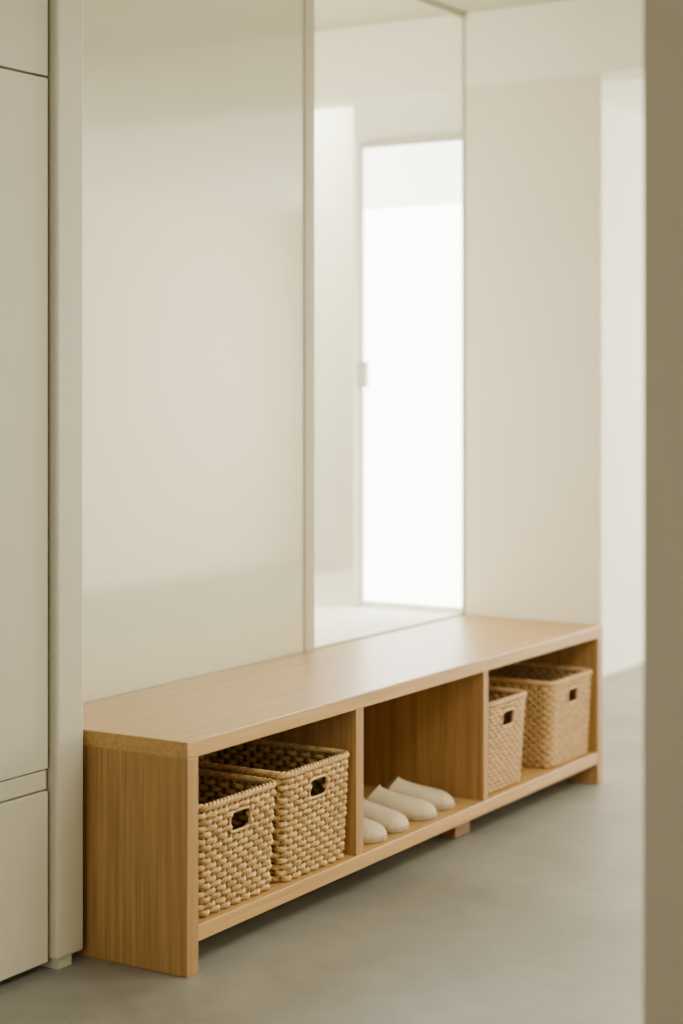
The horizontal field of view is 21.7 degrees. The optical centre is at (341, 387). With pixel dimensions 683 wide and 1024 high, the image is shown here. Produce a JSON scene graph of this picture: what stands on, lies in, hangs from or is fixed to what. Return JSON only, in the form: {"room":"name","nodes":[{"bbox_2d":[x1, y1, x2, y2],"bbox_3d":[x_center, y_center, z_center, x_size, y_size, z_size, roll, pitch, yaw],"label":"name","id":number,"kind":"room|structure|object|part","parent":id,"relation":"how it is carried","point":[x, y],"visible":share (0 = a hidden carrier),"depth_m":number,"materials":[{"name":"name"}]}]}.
{"room":"entryway","nodes":[
{"label":"entryway","id":0,"kind":"room"},
{"bbox_2d":[0,663,642,1023],"bbox_3d":[1.202,1.178,4.017,5.000,0.100,11.800,0,0,32],"label":"floor","id":1,"kind":"structure","parent":0,"point":[533,914],"depth_m":3.61,"materials":[{"name":"grey concrete"}]},
{"bbox_2d":[0,0,82,980],"bbox_3d":[-1.351,0.005,2.343,0.211,2.245,2.870,0,0,32],"label":"tall cabinet","id":2,"kind":"object","parent":1,"relation":"on","point":[41,41],"visible":1,"depth_m":3.42,"materials":[{"name":"paint"}]},
{"bbox_3d":[-0.709,0.757,3.235,0.016,0.037,0.501,0,0,32],"label":"finger rail","id":3,"kind":"part","parent":2,"relation":"part of","materials":[{"name":"paint"}]},
{"bbox_3d":[-0.708,-0.858,3.234,0.020,0.509,0.501,0,0,32],"label":"door","id":4,"kind":"part","parent":2,"relation":"part of","materials":[{"name":"paint"}]},
{"bbox_3d":[-0.708,0.069,3.234,0.020,1.335,0.501,0,0,32],"label":"door","id":5,"kind":"part","parent":2,"relation":"part of","materials":[{"name":"paint"}]},
{"bbox_3d":[-0.708,0.945,3.234,0.020,0.331,0.501,0,0,32],"label":"drawer","id":6,"kind":"part","parent":2,"relation":"part of","materials":[{"name":"paint"}]},
{"bbox_3d":[-0.618,-0.004,3.530,0.211,2.225,0.080,0,0,32],"label":"post","id":7,"kind":"part","parent":2,"relation":"part of","materials":[{"name":"paint"}]},
{"bbox_2d":[83,0,303,703],"bbox_3d":[-0.560,0.003,3.856,0.030,2.250,1.715,0,0,32],"label":"wall","id":8,"kind":"structure","parent":1,"relation":"on","point":[193,110],"depth_m":4.16,"materials":[{"name":"paint"}]},
{"bbox_2d":[304,0,314,651],"bbox_3d":[-0.096,0.003,4.603,0.036,2.250,0.045,0,0,32],"label":"frame","id":9,"kind":"object","parent":1,"relation":"on","point":[309,5],"visible":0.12,"depth_m":4.59,"materials":[{"name":"paint"}]},
{"bbox_2d":[412,0,464,18],"bbox_3d":[0.144,-1.113,4.973,0.012,0.018,0.836,0,0,32],"label":"rail","id":10,"kind":"object","parent":9,"relation":"attached to","point":[429,3],"visible":1,"depth_m":5.21,"materials":[{"name":"metal"}]},
{"bbox_2d":[315,568,353,604],"bbox_3d":[0.122,0.903,6.268,0.598,0.450,1.302,0,0,32],"label":"window ledge","id":11,"kind":"object","parent":1,"relation":"on","point":[333,587],"visible":0.07,"depth_m":6.05,"materials":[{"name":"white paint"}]},
{"bbox_2d":[74,615,602,977],"bbox_3d":[0.038,0.903,4.362,0.444,0.450,1.985,0,0,32],"label":"storage bench","id":12,"kind":"object","parent":1,"relation":"on","point":[410,704],"visible":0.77,"depth_m":3.94,"materials":[{"name":"brown wood"}]},
{"bbox_3d":[-0.474,0.919,3.533,0.444,0.418,0.036,0,0,32],"label":"panel","id":13,"kind":"part","parent":12,"relation":"part of","materials":[{"name":"brown wood"}]},
{"bbox_2d":[198,768,276,916],"bbox_3d":[-0.366,0.923,3.671,0.398,0.224,0.287,0,0,32],"label":"wicker basket","id":14,"kind":"object","parent":12,"relation":"on","point":[235,811],"visible":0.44,"depth_m":3.58,"materials":[{"name":"wicker"}]},
{"bbox_2d":[198,739,349,881],"bbox_3d":[-0.213,0.918,3.920,0.398,0.234,0.283,0,0,32],"label":"wicker basket","id":15,"kind":"object","parent":12,"relation":"on","point":[308,822],"visible":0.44,"depth_m":3.83,"materials":[{"name":"wicker"}]},
{"bbox_2d":[363,817,386,843],"bbox_3d":[-0.019,1.000,4.128,0.267,0.072,0.103,0,0,31],"label":"slipper","id":16,"kind":"object","parent":12,"relation":"on","point":[373,832],"visible":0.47,"depth_m":4.06,"materials":[{"name":"fabric"}]},
{"bbox_2d":[363,799,408,833],"bbox_3d":[0.036,1.000,4.222,0.267,0.072,0.103,0,0,26],"label":"slipper","id":17,"kind":"object","parent":12,"relation":"on","point":[393,821],"visible":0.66,"depth_m":4.16,"materials":[{"name":"fabric"}]},
{"bbox_2d":[198,751,596,940],"bbox_3d":[0.037,1.052,4.362,0.443,0.032,1.913,0,0,32],"label":"shelf","id":18,"kind":"object","parent":12,"relation":"attached to","point":[469,805],"depth_m":4.14,"materials":[{"name":"brown wood"}]},
{"bbox_2d":[367,785,436,820],"bbox_3d":[0.099,1.000,4.314,0.267,0.072,0.103,0,0,9],"label":"slipper","id":19,"kind":"object","parent":12,"relation":"on","point":[412,808],"visible":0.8,"depth_m":4.28,"materials":[{"name":"fabric"}]},
{"bbox_2d":[363,776,454,810],"bbox_3d":[0.148,1.000,4.413,0.267,0.072,0.103,0,0,4],"label":"slipper","id":20,"kind":"object","parent":12,"relation":"on","point":[441,800],"visible":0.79,"depth_m":4.38,"materials":[{"name":"fabric"}]},
{"bbox_2d":[488,686,526,793],"bbox_3d":[0.272,0.915,4.694,0.387,0.237,0.241,0,0,32],"label":"wicker basket","id":21,"kind":"object","parent":12,"relation":"on","point":[506,706],"visible":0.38,"depth_m":4.60,"materials":[{"name":"beige wicker"}]},
{"bbox_2d":[488,662,591,767],"bbox_3d":[0.483,0.915,5.036,0.387,0.237,0.288,0,0,32],"label":"wicker basket","id":22,"kind":"object","parent":12,"relation":"on","point":[555,732],"visible":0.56,"depth_m":4.89,"materials":[{"name":"beige wicker"}]},
{"bbox_3d":[0.549,0.919,5.192,0.444,0.418,0.036,0,0,32],"label":"panel","id":23,"kind":"part","parent":12,"relation":"part of","materials":[{"name":"brown wood"}]},
{"bbox_2d":[315,612,463,649],"bbox_3d":[0.144,0.900,4.973,0.011,0.456,0.836,0,0,32],"label":"rail","id":24,"kind":"object","parent":1,"relation":"on","point":[461,613],"visible":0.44,"depth_m":4.93,"materials":[{"name":"metal"}]},
{"bbox_2d":[462,13,464,614],"bbox_3d":[0.364,-0.222,5.329,0.009,1.800,0.005,0,0,32],"label":"end post","id":25,"kind":"object","parent":24,"relation":"on","point":[463,20],"visible":1,"depth_m":5.33,"materials":[{"name":"paint"}]},
{"bbox_2d":[465,73,601,624],"bbox_3d":[0.558,0.113,5.220,0.440,2.030,0.013,0,0,32],"label":"wall partition","id":26,"kind":"structure","parent":1,"relation":"on","point":[533,148],"depth_m":5.21,"materials":[{"name":"beige paint"}]},
{"bbox_2d":[363,600,461,613],"bbox_3d":[0.218,0.668,5.435,0.347,0.020,0.020,0,0,32],"label":"sill","id":27,"kind":"structure","parent":26,"relation":"attached to","point":[366,603],"depth_m":5.42,"materials":[{"name":"white paint"}]},
{"bbox_2d":[364,204,461,606],"bbox_3d":[0.220,0.053,5.437,0.347,1.210,0.006,0,0,32],"label":"door","id":28,"kind":"structure","parent":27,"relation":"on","point":[413,255],"depth_m":5.44,"materials":[{"name":"white"}]},
{"bbox_2d":[363,134,461,148],"bbox_3d":[0.218,-0.752,5.435,0.347,0.020,0.020,0,0,32],"label":"lintel","id":29,"kind":"object","parent":26,"relation":"attached to","point":[455,137],"visible":1,"depth_m":5.42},
{"bbox_2d":[315,106,353,573],"bbox_3d":[-0.463,0.003,5.984,0.100,2.250,2.400,0,0,32],"label":"wall","id":30,"kind":"structure","parent":0,"point":[334,127],"depth_m":6.59,"materials":[{"name":"white paint"}]},
{"bbox_2d":[315,602,452,645],"bbox_3d":[-0.317,0.903,5.188,0.985,0.450,0.998,0,0,32],"label":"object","id":31,"kind":"structure","parent":0,"point":[333,622],"depth_m":5.21,"materials":[{"name":"white paint"}]},
{"bbox_2d":[354,88,461,605],"bbox_3d":[0.239,0.113,5.504,0.400,2.030,0.120,0,0,32],"label":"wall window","id":32,"kind":"structure","parent":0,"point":[432,113],"depth_m":5.50,"materials":[{"name":"white paint"}]},
{"bbox_2d":[359,142,363,606],"bbox_3d":[0.065,-0.042,5.529,0.013,1.440,0.020,0,0,32],"label":"door frame","id":33,"kind":"structure","parent":32,"relation":"attached to","point":[361,150],"depth_m":5.52,"materials":[{"name":"paint"}]},
{"bbox_2d":[357,361,368,386],"bbox_3d":[0.067,-0.042,5.502,0.032,0.080,0.025,0,0,32],"label":"plate","id":34,"kind":"object","parent":33,"relation":"attached to","point":[362,366],"visible":1,"depth_m":5.49,"materials":[{"name":"metal"}]},
{"bbox_2d":[364,141,461,209],"bbox_3d":[0.219,-0.647,5.436,0.347,0.190,0.010,0,0,32],"label":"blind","id":35,"kind":"object","parent":32,"relation":"attached to","point":[430,174],"visible":1,"depth_m":5.43,"materials":[{"name":"white fabric"}]},
{"bbox_2d":[315,0,566,31],"bbox_3d":[-0.150,-1.172,1.825,5.000,0.100,6.650,0,0,32],"label":"ceiling","id":36,"kind":"structure","parent":0,"point":[329,14],"depth_m":5.28,"materials":[{"name":"paint"}]},
{"bbox_2d":[315,0,642,109],"bbox_3d":[1.638,-1.012,4.629,4.900,0.220,0.141,0,0,32],"label":"ceiling beam","id":37,"kind":"structure","parent":36,"relation":"attached to","point":[569,37],"depth_m":5.30,"materials":[{"name":"white paint"}]},
{"bbox_2d":[602,101,642,675],"bbox_3d":[1.477,0.003,7.795,0.100,2.250,5.080,0,0,32],"label":"wall","id":38,"kind":"structure","parent":0,"point":[622,129],"depth_m":7.11,"materials":[{"name":"white paint"}]},
{"bbox_2d":[602,78,642,114],"bbox_3d":[2.948,-1.172,6.847,5.000,0.100,5.150,0,0,32],"label":"ceiling","id":39,"kind":"structure","parent":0,"point":[626,94],"depth_m":6.81,"materials":[{"name":"white paint"}]},
{"bbox_2d":[643,0,682,1023],"bbox_3d":[1.437,0.003,1.853,2.328,2.250,0.150,0,0,32],"label":"wall","id":40,"kind":"structure","parent":0,"point":[662,19],"depth_m":2.39,"materials":[{"name":"beige paint"}]}
]}

